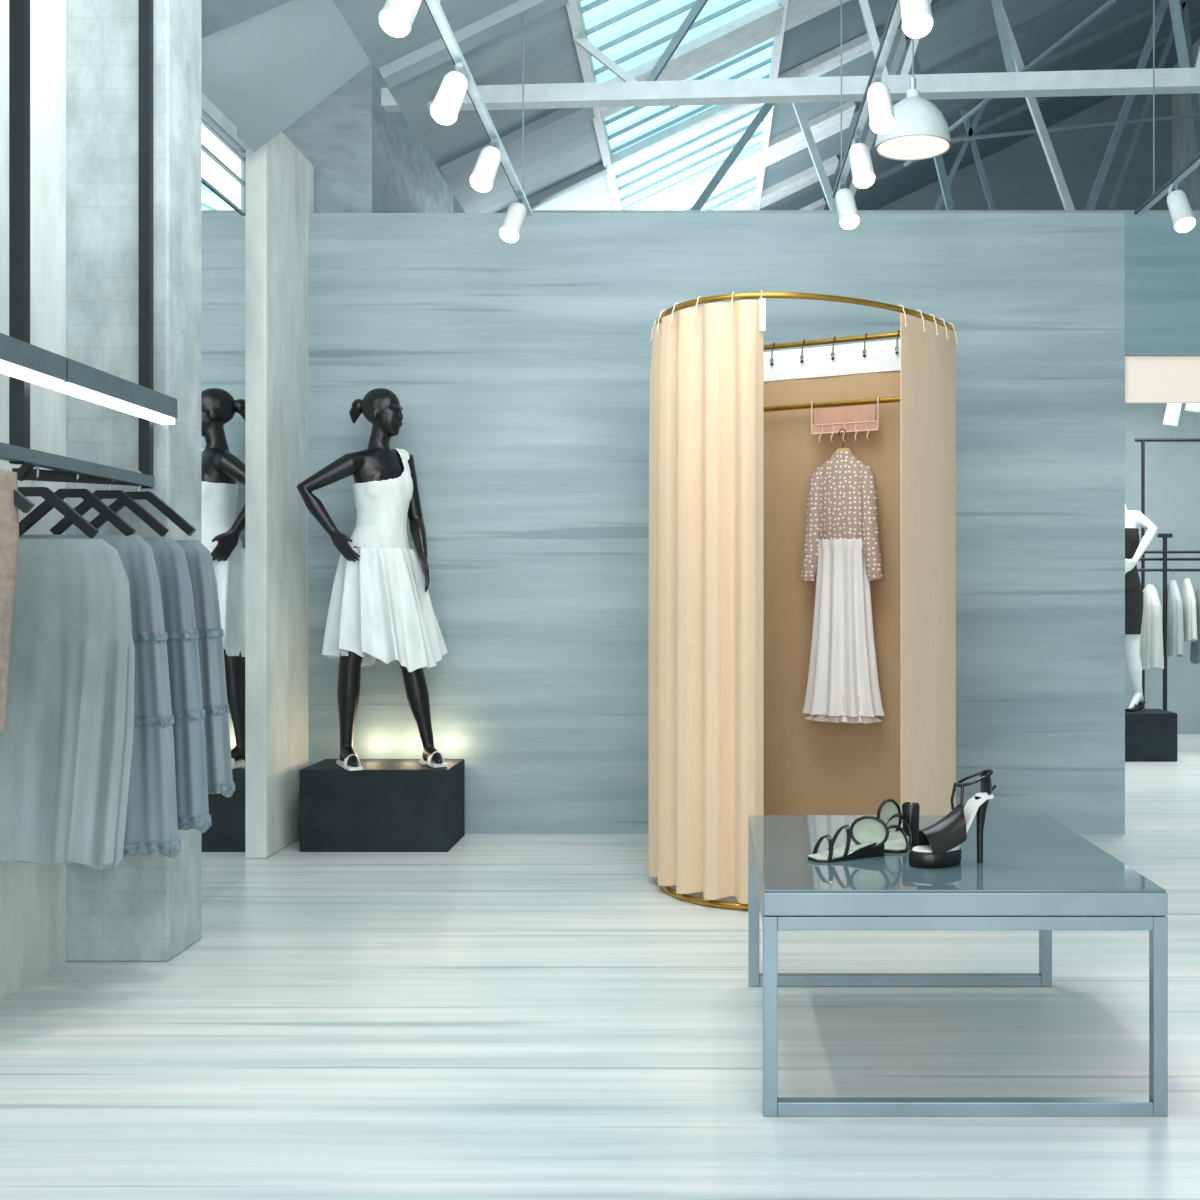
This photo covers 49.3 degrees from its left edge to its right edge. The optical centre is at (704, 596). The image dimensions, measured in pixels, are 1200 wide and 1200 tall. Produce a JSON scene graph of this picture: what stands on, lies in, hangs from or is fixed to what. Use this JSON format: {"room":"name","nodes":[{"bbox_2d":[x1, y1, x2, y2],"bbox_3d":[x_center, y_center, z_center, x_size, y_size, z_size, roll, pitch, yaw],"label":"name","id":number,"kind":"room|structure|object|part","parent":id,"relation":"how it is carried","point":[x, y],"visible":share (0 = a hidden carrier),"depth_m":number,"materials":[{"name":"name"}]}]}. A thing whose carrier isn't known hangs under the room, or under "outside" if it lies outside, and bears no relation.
{"room":"clothing store","nodes":[
{"label":"clothing store","id":0,"kind":"room"},
{"bbox_2d":[0,0,65,999],"bbox_3d":[-2.215,-0.940,1.565,0.370,4.200,5.130,0,0,0],"label":"wall","id":1,"kind":"structure","parent":0,"point":[32,895],"depth_m":3.97,"materials":[{"name":"paint"}]},
{"bbox_2d":[66,0,200,960],"bbox_3d":[-2.053,-0.940,4.270,0.695,4.200,0.280,0,0,0],"label":"brick pillar","id":2,"kind":"structure","parent":0,"point":[146,908],"depth_m":4.13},
{"bbox_2d":[0,0,153,488],"bbox_3d":[-1.771,-1.672,3.292,0.082,2.736,1.585,0,0,0],"label":"rail","id":3,"kind":"object","parent":2,"relation":"attached to","point":[18,451],"visible":0.92,"depth_m":3.32,"materials":[{"name":"black metal"}]},
{"bbox_3d":[-1.750,-1.690,3.320,0.038,2.700,0.030,0,0,0],"label":"post","id":4,"kind":"part","parent":3,"relation":"part of","materials":[{"name":"black metal"}]},
{"bbox_2d":[13,489,33,512],"bbox_3d":[-1.735,-0.296,3.020,0.347,0.202,0.018,0,0,0],"label":"clothes hanger","id":5,"kind":"object","parent":3,"relation":"hanging from","point":[24,504],"visible":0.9,"depth_m":3.01,"materials":[{"name":"black metal"}]},
{"bbox_2d":[0,469,18,731],"bbox_3d":[-1.737,0.007,3.020,0.280,0.614,0.138,0,0,0],"label":"coat","id":6,"kind":"object","parent":5,"relation":"hanging from","point":[9,514],"visible":0.99,"depth_m":3.01,"materials":[{"name":"fabric"}]},
{"bbox_2d":[0,333,65,387],"bbox_3d":[-1.706,-0.589,2.960,0.052,0.082,0.920,0,0,0],"label":"linear light","id":7,"kind":"object","parent":3,"relation":"attached to","point":[19,359],"visible":1,"depth_m":3.25,"materials":[{"name":"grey metal"}]},
{"bbox_2d":[0,359,62,387],"bbox_3d":[-1.705,-0.558,2.960,0.042,0.020,0.900,0,0,0],"label":"diffuser","id":8,"kind":"object","parent":7,"relation":"attached to","point":[22,369],"depth_m":3.26,"materials":[{"name":"white plastic"}]},
{"bbox_2d":[18,467,98,538],"bbox_3d":[-1.794,-0.257,3.470,0.347,0.202,0.018,0,0,0],"label":"clothes hanger","id":9,"kind":"object","parent":3,"relation":"hanging from","point":[66,510],"visible":0.61,"depth_m":3.46,"materials":[{"name":"black metal"}]},
{"bbox_2d":[0,539,134,871],"bbox_3d":[-1.777,0.289,3.475,0.507,0.888,0.213,0,0,0],"label":"dress","id":10,"kind":"object","parent":9,"relation":"hanging from","point":[66,742],"visible":0.94,"depth_m":3.42,"materials":[{"name":"grey fabric"}]},
{"bbox_3d":[-1.750,-0.362,3.292,0.040,0.035,1.585,0,0,0],"label":"rail","id":11,"kind":"part","parent":3,"relation":"part of","materials":[{"name":"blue metal"}]},
{"bbox_2d":[19,474,135,536],"bbox_3d":[-1.779,-0.268,3.660,0.347,0.202,0.018,0,0,0],"label":"clothes hanger","id":12,"kind":"object","parent":3,"relation":"hanging from","point":[40,511],"visible":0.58,"depth_m":3.65,"materials":[{"name":"black metal"}]},
{"bbox_2d":[19,535,180,858],"bbox_3d":[-1.738,0.282,3.661,0.520,0.915,0.176,0,0,0],"label":"dress","id":13,"kind":"object","parent":12,"relation":"hanging from","point":[151,828],"visible":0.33,"depth_m":3.64,"materials":[{"name":"fabric"}]},
{"bbox_3d":[-1.772,-0.342,3.740,0.025,0.070,0.684,0,0,5],"label":"hanging rail","id":14,"kind":"part","parent":3,"relation":"part of","materials":[{"name":"black metal"}]},
{"bbox_2d":[50,480,168,536],"bbox_3d":[-1.764,-0.280,3.850,0.347,0.202,0.018,0,0,0],"label":"clothes hanger","id":15,"kind":"object","parent":3,"relation":"hanging from","point":[83,507],"visible":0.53,"depth_m":3.84,"materials":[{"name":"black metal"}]},
{"bbox_2d":[53,358,176,424],"bbox_3d":[-1.706,-0.589,3.785,0.052,0.082,0.710,0,0,0],"label":"linear light","id":16,"kind":"object","parent":3,"relation":"attached to","point":[85,382],"visible":0.82,"depth_m":3.72,"materials":[{"name":"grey metal"}]},
{"bbox_2d":[53,382,174,424],"bbox_3d":[-1.705,-0.558,3.785,0.042,0.020,0.690,0,0,0],"label":"diffuser","id":17,"kind":"object","parent":16,"relation":"attached to","point":[88,391],"depth_m":3.74,"materials":[{"name":"white plastic"}]},
{"bbox_2d":[90,471,195,535],"bbox_3d":[-1.750,-0.290,4.020,0.347,0.202,0.018,0,0,0],"label":"clothes hanger","id":18,"kind":"object","parent":3,"relation":"hanging from","point":[97,522],"visible":0.71,"depth_m":4.01,"materials":[{"name":"black metal"}]},
{"bbox_3d":[-1.750,-0.257,4.020,0.347,0.137,0.018,0,0,0],"label":"arm","id":19,"kind":"part","parent":18,"relation":"part of","materials":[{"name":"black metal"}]},
{"bbox_2d":[175,540,234,796],"bbox_3d":[-1.708,0.223,4.022,0.517,0.797,0.176,0,0,0],"label":"dress","id":20,"kind":"object","parent":18,"relation":"hanging from","point":[198,557],"visible":0.3,"depth_m":4.00,"materials":[{"name":"fabric"}]},
{"bbox_3d":[-1.750,-1.690,4.070,0.034,2.700,0.030,0,0,0],"label":"post","id":21,"kind":"part","parent":3,"relation":"part of","materials":[{"name":"black metal"}]},
{"bbox_2d":[143,538,211,832],"bbox_3d":[-1.722,0.262,3.852,0.521,0.873,0.174,0,0,0],"label":"dress","id":22,"kind":"object","parent":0,"point":[188,711],"visible":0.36,"depth_m":3.83,"materials":[{"name":"fabric"}]},
{"bbox_2d":[201,92,236,140],"bbox_3d":[-2.165,-0.465,4.885,0.470,3.250,0.950,0,0,0],"label":"wall","id":23,"kind":"structure","parent":0,"point":[207,105],"depth_m":5.16,"materials":[{"name":"paint"}]},
{"bbox_2d":[201,183,244,904],"bbox_3d":[-1.910,-0.200,4.890,0.030,2.720,0.940,0,0,0],"label":"wall mirror","id":24,"kind":"object","parent":23,"relation":"attached to","point":[222,226],"visible":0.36,"depth_m":5.14,"materials":[{"name":"clear glass"}]},
{"bbox_2d":[201,107,244,215],"bbox_3d":[-1.909,-1.705,4.925,0.032,0.272,0.861,0,0,0],"label":"window","id":25,"kind":"structure","parent":23,"relation":"in","point":[222,156],"depth_m":5.13,"materials":[{"name":"white"}]},
{"bbox_2d":[201,0,291,38],"bbox_3d":[-1.300,-2.325,4.550,1.462,0.737,0.300,0,0,0],"label":"ceiling","id":26,"kind":"structure","parent":0,"point":[216,15],"depth_m":4.63,"materials":[{"name":"grey paint"}]},
{"bbox_2d":[237,132,313,858],"bbox_3d":[-2.170,-0.490,6.105,0.460,3.300,0.710,0,0,0],"label":"pillar","id":27,"kind":"structure","parent":0,"point":[279,179],"depth_m":5.84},
{"bbox_2d":[201,0,371,151],"bbox_3d":[-1.695,-2.260,5.160,0.510,0.680,0.920,0,0,0],"label":"ceiling","id":28,"kind":"structure","parent":0,"point":[264,71],"depth_m":5.18,"materials":[{"name":"paint"}]},
{"bbox_2d":[282,63,452,212],"bbox_3d":[-1.982,-0.990,7.550,0.635,4.300,2.100,0,0,0],"label":"wall","id":29,"kind":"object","parent":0,"point":[364,157],"visible":0.08,"depth_m":6.50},
{"bbox_2d":[333,0,613,212],"bbox_3d":[-1.020,-2.550,7.150,0.840,0.483,11.300,0,0,0],"label":"ceiling","id":30,"kind":"structure","parent":0,"point":[550,52],"depth_m":6.39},
{"bbox_2d":[424,0,531,215],"bbox_3d":[-0.803,-2.167,3.860,0.034,0.859,4.120,0,0,0],"label":"track","id":31,"kind":"object","parent":30,"relation":"hanging from","point":[434,7],"visible":0.87,"depth_m":4.63,"materials":[{"name":"silver metal"}]},
{"bbox_2d":[378,0,421,37],"bbox_3d":[-0.821,-1.640,3.565,0.091,0.226,0.165,0,0,30],"label":"track spotlight","id":32,"kind":"object","parent":31,"relation":"attached to","point":[396,17],"visible":1,"depth_m":3.51,"materials":[{"name":"silver metal"}]},
{"bbox_2d":[430,65,467,124],"bbox_3d":[-0.821,-1.640,4.225,0.091,0.226,0.165,0,0,30],"label":"track spotlight","id":33,"kind":"object","parent":31,"relation":"attached to","point":[446,105],"visible":1,"depth_m":4.18,"materials":[{"name":"silver metal"}]},
{"bbox_2d":[469,140,500,191],"bbox_3d":[-0.821,-1.640,4.925,0.091,0.226,0.165,0,0,30],"label":"track spotlight","id":34,"kind":"object","parent":31,"relation":"attached to","point":[482,178],"visible":1,"depth_m":4.88,"materials":[{"name":"silver metal"}]},
{"bbox_2d":[499,197,525,242],"bbox_3d":[-0.821,-1.640,5.625,0.091,0.226,0.165,0,0,30],"label":"track spotlight","id":35,"kind":"object","parent":31,"relation":"attached to","point":[510,230],"visible":1,"depth_m":5.58,"materials":[{"name":"silver metal"}]},
{"bbox_2d":[378,0,582,88],"bbox_3d":[1.580,-3.733,5.750,6.022,2.925,0.200,0,0,0],"label":"beam","id":36,"kind":"structure","parent":0,"point":[488,28],"depth_m":5.71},
{"bbox_2d":[0,734,1199,1199],"bbox_3d":[0.700,1.210,5.500,7.800,0.100,15.000,0,0,0],"label":"floor","id":37,"kind":"structure","parent":0,"point":[489,1016],"depth_m":3.37,"materials":[{"name":"white wood"}]},
{"bbox_2d":[299,759,464,851],"bbox_3d":[-1.506,0.973,6.115,0.677,0.374,0.410,0,0,0],"label":"plinth","id":38,"kind":"object","parent":37,"relation":"on","point":[388,805],"visible":1,"depth_m":5.91,"materials":[{"name":"grey paint"}]},
{"bbox_2d":[297,388,447,770],"bbox_3d":[-1.512,-0.091,6.048,0.644,1.756,0.555,0,0,0],"label":"mannequin","id":39,"kind":"object","parent":38,"relation":"on","point":[380,607],"visible":1,"depth_m":5.94},
{"bbox_2d":[655,292,954,910],"bbox_3d":[0.278,0.017,5.267,1.223,2.286,0.975,0,0,28],"label":"frame","id":40,"kind":"object","parent":37,"relation":"on","point":[752,295],"visible":0.4,"depth_m":5.03,"materials":[{"name":"gold metal"}]},
{"bbox_2d":[648,290,764,903],"bbox_3d":[-0.081,-0.003,5.293,0.312,2.261,1.169,0,0,-16],"label":"curtain","id":41,"kind":"object","parent":40,"relation":"hanging from","point":[706,636],"visible":0.99,"depth_m":4.85,"materials":[{"name":"beige fabric"}]},
{"bbox_3d":[0.279,1.147,5.267,1.223,0.025,0.975,0,0,28],"label":"rail","id":42,"kind":"part","parent":40,"relation":"part of","materials":[{"name":"gold metal"}]},
{"bbox_3d":[0.279,-1.115,5.267,1.221,0.023,0.973,0,0,28],"label":"rail","id":43,"kind":"part","parent":40,"relation":"part of","materials":[{"name":"gold metal"}]},
{"bbox_2d":[763,330,900,814],"bbox_3d":[0.495,-0.007,5.681,1.152,2.253,0.053,0,0,28],"label":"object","id":44,"kind":"object","parent":40,"relation":"hanging from","point":[811,767],"visible":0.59,"depth_m":5.68,"materials":[{"name":"beige fabric"}]},
{"bbox_2d":[811,396,880,442],"bbox_3d":[0.593,-0.751,5.520,0.306,0.189,0.063,0,0,28],"label":"hook rack","id":45,"kind":"object","parent":40,"relation":"hanging from","point":[856,419],"visible":1,"depth_m":5.51,"materials":[{"name":"pink metal"}]},
{"bbox_2d":[830,428,855,459],"bbox_3d":[0.584,-0.639,5.502,0.121,0.150,0.012,0,0,28],"label":"clothes hanger","id":46,"kind":"object","parent":45,"relation":"hanging from","point":[838,449],"visible":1,"depth_m":5.50,"materials":[{"name":"beige wood"}]},
{"bbox_2d":[800,452,884,723],"bbox_3d":[0.584,-0.042,5.502,0.369,1.141,0.223,0,0,28],"label":"dress","id":47,"kind":"object","parent":46,"relation":"hanging from","point":[841,545],"visible":1,"depth_m":5.44,"materials":[{"name":"white fabric"}]},
{"bbox_3d":[0.592,-0.773,5.517,0.276,0.067,0.003,0,0,28],"label":"panel","id":48,"kind":"part","parent":45,"relation":"part of","materials":[{"name":"pink metal"}]},
{"bbox_3d":[0.593,-0.719,5.519,0.292,0.032,0.002,0,0,28],"label":"panel","id":49,"kind":"part","parent":45,"relation":"part of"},
{"bbox_2d":[898,305,957,814],"bbox_3d":[0.899,-0.009,5.204,0.067,2.248,0.471,0,0,37],"label":"curtain","id":50,"kind":"object","parent":40,"relation":"hanging from","point":[927,348],"visible":0.9,"depth_m":5.16,"materials":[{"name":"beige fabric"}]},
{"bbox_2d":[748,815,1167,1116],"bbox_3d":[0.582,0.907,3.400,0.903,0.506,1.000,0,0,0],"label":"display table","id":51,"kind":"object","parent":37,"relation":"on","point":[1035,872],"visible":0.98,"depth_m":2.91,"materials":[{"name":"blue metal"}]},
{"bbox_3d":[0.146,0.937,3.884,0.032,0.446,0.032,0,0,0],"label":"leg","id":52,"kind":"part","parent":51,"relation":"part of","materials":[{"name":"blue metal"}]},
{"bbox_3d":[0.146,0.729,3.400,0.032,0.030,0.936,0,0,0],"label":"rail","id":53,"kind":"part","parent":51,"relation":"part of","materials":[{"name":"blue metal"}]},
{"bbox_3d":[0.146,0.937,2.916,0.032,0.446,0.032,0,0,0],"label":"leg","id":54,"kind":"part","parent":51,"relation":"part of","materials":[{"name":"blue metal"}]},
{"bbox_2d":[808,816,888,861],"bbox_3d":[0.356,0.602,3.260,0.203,0.104,0.084,0,0,-20],"label":"sandal","id":55,"kind":"object","parent":51,"relation":"on","point":[866,844],"visible":1,"depth_m":3.27},
{"bbox_2d":[877,799,919,852],"bbox_3d":[0.503,0.595,3.416,0.113,0.118,0.200,0,0,18],"label":"sandal","id":56,"kind":"object","parent":51,"relation":"on","point":[903,836],"visible":0.81,"depth_m":3.42},
{"bbox_3d":[0.582,1.144,3.884,0.839,0.032,0.032,0,0,0],"label":"rail","id":57,"kind":"part","parent":51,"relation":"part of","materials":[{"name":"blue metal"}]},
{"bbox_2d":[909,769,995,868],"bbox_3d":[0.609,0.540,3.185,0.230,0.228,0.090,0,0,-14],"label":"shoe","id":58,"kind":"object","parent":51,"relation":"on","point":[939,842],"visible":1,"depth_m":3.16,"materials":[{"name":"black leather"}]},
{"bbox_3d":[0.582,0.729,2.916,0.839,0.030,0.032,0,0,0],"label":"rail","id":59,"kind":"part","parent":51,"relation":"part of","materials":[{"name":"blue metal"}]},
{"bbox_3d":[0.582,1.144,2.916,0.839,0.032,0.032,0,0,0],"label":"rail","id":60,"kind":"part","parent":51,"relation":"part of","materials":[{"name":"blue metal"}]},
{"bbox_3d":[1.017,0.937,3.884,0.032,0.446,0.032,0,0,0],"label":"leg","id":61,"kind":"part","parent":51,"relation":"part of","materials":[{"name":"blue metal"}]},
{"bbox_3d":[1.017,0.937,2.916,0.032,0.446,0.032,0,0,0],"label":"leg","id":62,"kind":"part","parent":51,"relation":"part of","materials":[{"name":"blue metal"}]},
{"bbox_2d":[1125,709,1176,761],"bbox_3d":[3.019,0.988,9.330,0.619,0.344,0.360,0,0,0],"label":"plinth","id":63,"kind":"object","parent":37,"relation":"on","point":[1150,734],"visible":0.51,"depth_m":9.15,"materials":[{"name":"grey paint"}]},
{"bbox_2d":[1125,504,1156,711],"bbox_3d":[2.949,-0.050,9.277,0.492,1.732,0.347,0,0,0],"label":"mannequin","id":64,"kind":"object","parent":63,"relation":"on","point":[1134,550],"visible":0.37,"depth_m":9.24},
{"bbox_2d":[1135,438,1199,708],"bbox_3d":[4.186,-0.043,10.200,1.620,2.406,0.028,0,0,0],"label":"rail","id":65,"kind":"object","parent":37,"relation":"on","point":[1142,440],"visible":0.51,"depth_m":10.19,"materials":[{"name":"black metal"}]},
{"bbox_3d":[3.437,-0.036,10.200,0.026,2.392,0.026,0,0,-23],"label":"post","id":66,"kind":"part","parent":65,"relation":"part of","materials":[{"name":"black metal"}]},
{"bbox_2d":[1137,533,1199,710],"bbox_3d":[3.955,0.342,9.775,1.565,1.636,0.091,0,0,0],"label":"rail","id":67,"kind":"object","parent":37,"relation":"on","point":[1164,536],"visible":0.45,"depth_m":9.74,"materials":[{"name":"black metal"}]},
{"bbox_2d":[1140,567,1163,669],"bbox_3d":[3.339,0.163,9.749,0.165,0.774,0.335,0,0,0],"label":"garment","id":68,"kind":"object","parent":67,"relation":"hanging from","point":[1151,636],"visible":0.82,"depth_m":9.63,"materials":[{"name":"fabric"}]},
{"bbox_3d":[3.450,0.351,9.750,0.031,1.617,0.031,0,0,22],"label":"post","id":69,"kind":"part","parent":67,"relation":"part of","materials":[{"name":"black metal"}]},
{"bbox_2d":[1166,567,1184,656],"bbox_3d":[3.511,0.114,9.749,0.116,0.676,0.335,0,0,0],"label":"garment","id":70,"kind":"object","parent":67,"relation":"hanging from","point":[1175,627],"visible":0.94,"depth_m":9.64,"materials":[{"name":"fabric"}]},
{"bbox_2d":[1180,567,1197,641],"bbox_3d":[3.616,0.058,9.749,0.096,0.564,0.335,0,0,0],"label":"garment","id":71,"kind":"object","parent":67,"relation":"hanging from","point":[1187,593],"visible":0.85,"depth_m":9.65,"materials":[{"name":"fabric"}]},
{"bbox_2d":[1190,583,1199,663],"bbox_3d":[3.736,0.140,9.749,0.145,0.729,0.335,0,0,0],"label":"garment","id":72,"kind":"object","parent":67,"relation":"hanging from","point":[1195,646],"visible":0.74,"depth_m":9.71,"materials":[{"name":"fabric"}]},
{"bbox_2d":[440,0,849,186],"bbox_3d":[1.580,-3.733,7.100,6.022,2.925,0.340,0,0,0],"label":"beam","id":73,"kind":"structure","parent":0,"point":[759,25],"depth_m":7.04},
{"bbox_2d":[308,213,1124,833],"bbox_3d":[0.052,-0.359,6.410,4.005,3.039,0.100,0,0,0],"label":"wall","id":74,"kind":"structure","parent":0,"point":[518,372],"depth_m":6.36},
{"bbox_2d":[498,0,971,212],"bbox_3d":[1.580,-3.733,8.120,6.022,2.925,0.200,0,0,0],"label":"beam","id":75,"kind":"structure","parent":0,"point":[855,48],"depth_m":8.06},
{"bbox_2d":[453,94,1171,212],"bbox_3d":[0.700,-2.240,12.900,7.800,6.800,0.200,0,0,0],"label":"wall","id":76,"kind":"structure","parent":0,"point":[1019,176],"depth_m":12.80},
{"bbox_2d":[623,0,1098,209],"bbox_3d":[1.580,-3.733,9.350,6.022,2.925,0.420,0,0,0],"label":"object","id":77,"kind":"structure","parent":0,"point":[687,191],"depth_m":9.29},
{"bbox_2d":[723,0,1187,209],"bbox_3d":[1.580,-3.733,10.450,6.022,2.925,0.300,0,0,0],"label":"ceiling","id":78,"kind":"structure","parent":0,"point":[799,181],"depth_m":10.39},
{"bbox_2d":[759,0,1199,209],"bbox_3d":[2.508,-4.244,7.150,4.183,2.088,11.300,0,0,0],"label":"ceiling","id":79,"kind":"structure","parent":0,"point":[972,24],"depth_m":9.96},
{"bbox_2d":[566,0,788,209],"bbox_3d":[-0.092,-2.956,7.150,1.067,0.588,11.300,0,0,0],"label":"window","id":80,"kind":"structure","parent":79,"relation":"attached to","point":[631,33],"depth_m":7.63,"materials":[{"name":"teal"}]},
{"bbox_2d":[381,0,1199,111],"bbox_3d":[1.500,-3.331,6.090,6.112,1.947,0.090,0,0,4],"label":"roof truss","id":81,"kind":"object","parent":79,"relation":"attached to","point":[1184,79],"visible":0.91,"depth_m":6.12,"materials":[{"name":"white metal"}]},
{"bbox_2d":[532,0,1199,212],"bbox_3d":[1.575,-3.444,8.120,5.950,2.252,0.090,0,0,0],"label":"roof truss","id":82,"kind":"object","parent":79,"relation":"attached to","point":[904,41],"visible":0.23,"depth_m":8.10,"materials":[{"name":"grey metal"}]},
{"bbox_2d":[832,0,900,198],"bbox_3d":[0.597,-2.540,3.860,0.034,1.456,4.120,0,0,0],"label":"track","id":83,"kind":"object","parent":79,"relation":"hanging from","point":[894,18],"visible":0.87,"depth_m":4.63,"materials":[{"name":"silver metal"}]},
{"bbox_2d":[835,183,859,229],"bbox_3d":[0.616,-1.712,5.670,0.091,0.229,0.157,0,0,-18],"label":"track spotlight","id":84,"kind":"object","parent":83,"relation":"attached to","point":[849,218],"visible":1,"depth_m":5.63,"materials":[{"name":"silver metal"}]},
{"bbox_2d":[849,136,875,188],"bbox_3d":[0.615,-1.711,5.099,0.092,0.229,0.154,0,0,-7],"label":"track spotlight","id":85,"kind":"object","parent":83,"relation":"attached to","point":[863,175],"visible":1,"depth_m":5.06,"materials":[{"name":"silver metal"}]},
{"bbox_2d":[867,75,895,133],"bbox_3d":[0.610,-1.711,4.498,0.092,0.229,0.152,0,0,0],"label":"track spotlight","id":86,"kind":"object","parent":83,"relation":"attached to","point":[882,119],"visible":1,"depth_m":4.46,"materials":[{"name":"silver metal"}]},
{"bbox_2d":[900,0,933,37],"bbox_3d":[0.600,-1.711,3.729,0.091,0.229,0.153,0,0,-7],"label":"track spotlight","id":87,"kind":"object","parent":83,"relation":"attached to","point":[916,15],"visible":1,"depth_m":3.67,"materials":[{"name":"silver metal"}]},
{"bbox_2d":[875,38,950,160],"bbox_3d":[0.899,-2.681,5.620,0.326,1.481,0.326,0,0,0],"label":"pendant lamp","id":88,"kind":"object","parent":79,"relation":"hanging from","point":[920,131],"visible":0.92,"depth_m":5.53,"materials":[{"name":"white metal"}]},
{"bbox_3d":[0.899,-2.064,5.620,0.326,0.245,0.326,0,0,0],"label":"lamp shade","id":89,"kind":"part","parent":88,"relation":"part of","materials":[{"name":"white metal"}]},
{"bbox_2d":[877,135,948,158],"bbox_3d":[0.899,-1.954,5.620,0.306,0.018,0.306,0,0,0],"label":"diffuser","id":90,"kind":"object","parent":88,"relation":"attached to","point":[888,146],"depth_m":5.61,"materials":[{"name":"beige"}]},
{"bbox_3d":[0.899,-2.826,5.620,0.007,1.191,0.007,0,0,-23],"label":"cord","id":91,"kind":"part","parent":88,"relation":"part of","materials":[{"name":"grey paint"}]},
{"bbox_2d":[904,0,1115,165],"bbox_3d":[1.745,-3.065,8.000,0.020,0.271,3.246,0,0,-10],"label":"rod","id":92,"kind":"object","parent":79,"relation":"attached to","point":[1109,3],"visible":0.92,"depth_m":7.11,"materials":[{"name":"grey paint"}]},
{"bbox_2d":[933,1,1199,209],"bbox_3d":[1.675,-3.558,10.600,5.750,2.601,0.090,0,0,0],"label":"roof truss","id":93,"kind":"object","parent":79,"relation":"attached to","point":[969,128],"visible":0.25,"depth_m":10.58,"materials":[{"name":"grey metal"}]},
{"bbox_2d":[951,113,1199,141],"bbox_3d":[2.658,-3.310,9.150,1.977,0.116,0.020,0,0,9],"label":"rod","id":94,"kind":"object","parent":79,"relation":"attached to","point":[1196,114],"visible":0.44,"depth_m":9.15,"materials":[{"name":"grey paint"}]},
{"bbox_2d":[1134,0,1199,215],"bbox_3d":[1.972,-2.541,3.860,0.034,1.608,4.120,0,0,0],"label":"track","id":95,"kind":"object","parent":79,"relation":"hanging from","point":[1194,163],"visible":1,"depth_m":5.72,"materials":[{"name":"silver metal"}]},
{"bbox_2d":[1167,184,1195,232],"bbox_3d":[1.987,-1.637,5.449,0.091,0.229,0.156,0,0,-18],"label":"track spotlight","id":96,"kind":"object","parent":95,"relation":"attached to","point":[1183,219],"visible":1,"depth_m":5.41,"materials":[{"name":"silver metal"}]},
{"bbox_2d":[800,20,1199,209],"bbox_3d":[1.580,-3.733,11.550,6.022,2.925,0.300,0,0,0],"label":"ceiling","id":97,"kind":"structure","parent":0,"point":[821,204],"depth_m":11.49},
{"bbox_2d":[1125,403,1199,733],"bbox_3d":[3.050,-0.340,11.050,3.100,3.000,0.100,0,0,0],"label":"wall","id":98,"kind":"structure","parent":0,"point":[1172,469],"depth_m":11.00,"materials":[{"name":"grey paint"}]},
{"bbox_2d":[1125,213,1199,355],"bbox_3d":[3.327,-1.531,6.408,2.545,0.695,0.104,0,0,0],"label":"wall","id":99,"kind":"structure","parent":0,"point":[1162,263],"depth_m":6.36,"materials":[{"name":"blue paint"}]},
{"bbox_2d":[1125,356,1199,402],"bbox_3d":[3.303,-1.071,6.410,2.493,0.224,0.040,0,0,0],"label":"header sign","id":100,"kind":"object","parent":99,"relation":"attached to","point":[1148,379],"visible":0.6,"depth_m":6.39,"materials":[{"name":"beige"}]},
{"bbox_2d":[1172,37,1199,209],"bbox_3d":[4.700,-2.140,6.000,0.200,6.600,14.000,0,0,0],"label":"wall","id":101,"kind":"structure","parent":0,"point":[1184,146],"depth_m":12.42,"materials":[{"name":"paint"}]},
{"bbox_3d":[3.027,-1.880,8.830,3.145,0.040,4.540,0,0,0],"label":"ceiling","id":102,"kind":"structure","parent":0,"visible":0},
{"bbox_2d":[1163,403,1181,426],"bbox_3d":[3.272,-1.549,8.977,0.210,0.746,0.099,0,0,23],"label":"ceiling spotlight","id":103,"kind":"object","parent":102,"relation":"hanging from","point":[1172,414],"visible":0.48,"depth_m":8.95,"materials":[{"name":"grey paint"}]},
{"bbox_2d":[1185,403,1199,412],"bbox_3d":[3.425,-1.646,8.977,0.210,0.746,0.099,0,0,23],"label":"ceiling spotlight","id":104,"kind":"object","parent":102,"relation":"hanging from","point":[1190,407],"visible":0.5,"depth_m":8.96,"materials":[{"name":"grey paint"}]}
]}

